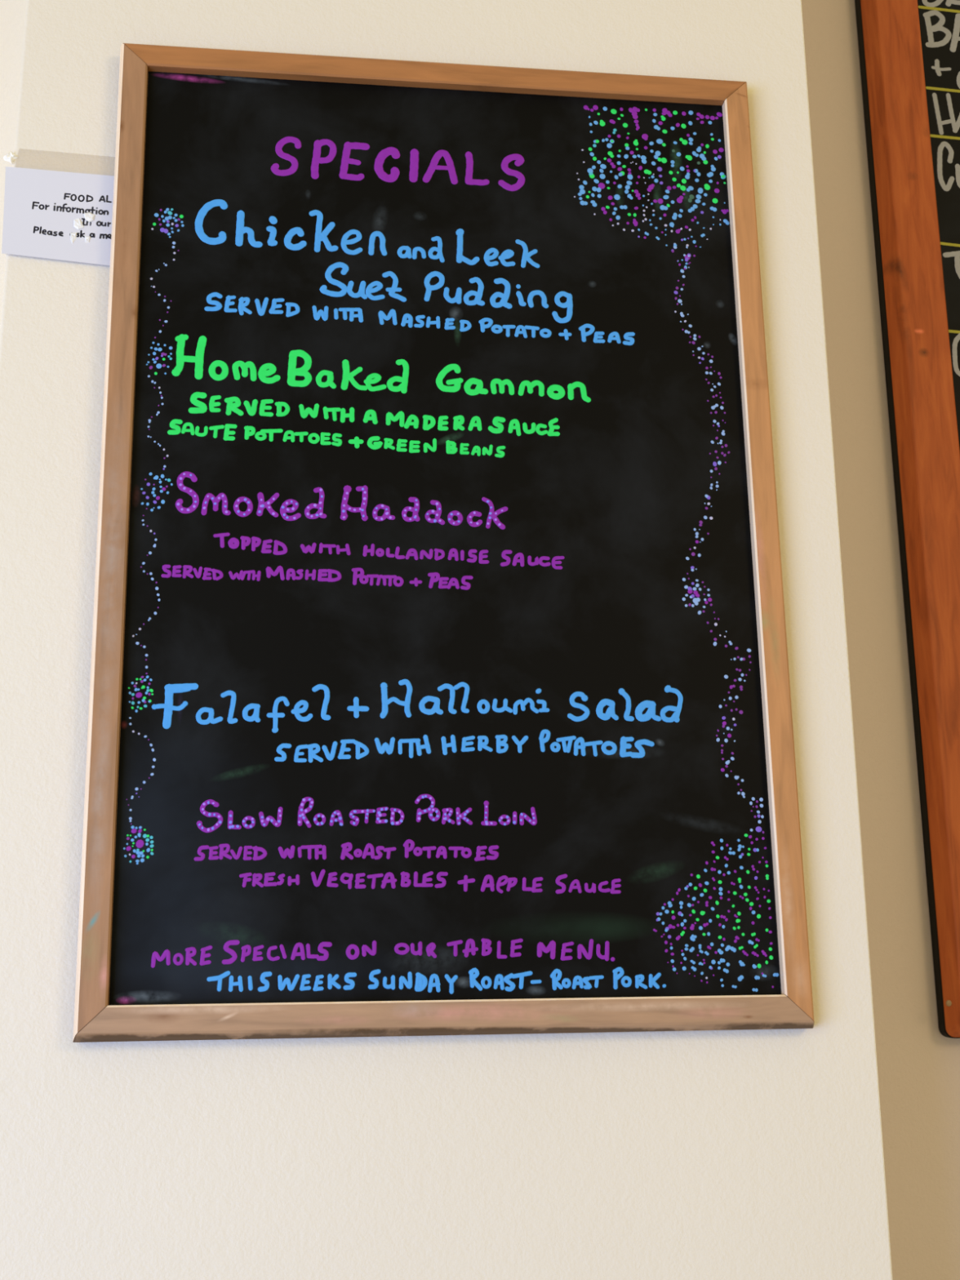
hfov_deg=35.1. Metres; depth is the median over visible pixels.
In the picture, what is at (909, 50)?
menu board
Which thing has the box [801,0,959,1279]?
wall
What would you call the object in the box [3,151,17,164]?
lump
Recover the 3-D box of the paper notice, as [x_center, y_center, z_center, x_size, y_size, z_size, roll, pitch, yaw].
[-0.381,-0.386,1.383,0.108,0.096,0.003,1,-15,-7]
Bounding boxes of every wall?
[0,0,893,1279]
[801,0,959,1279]
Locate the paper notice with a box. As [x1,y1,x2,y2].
[1,166,114,266]
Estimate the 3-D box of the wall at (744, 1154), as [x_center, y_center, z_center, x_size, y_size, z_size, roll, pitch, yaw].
[-1.463,0.151,1.342,3.566,3.400,0.459,1,-15,-7]
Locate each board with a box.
[72,43,813,1042]
[854,0,959,1038]
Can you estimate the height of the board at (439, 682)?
0.915 m

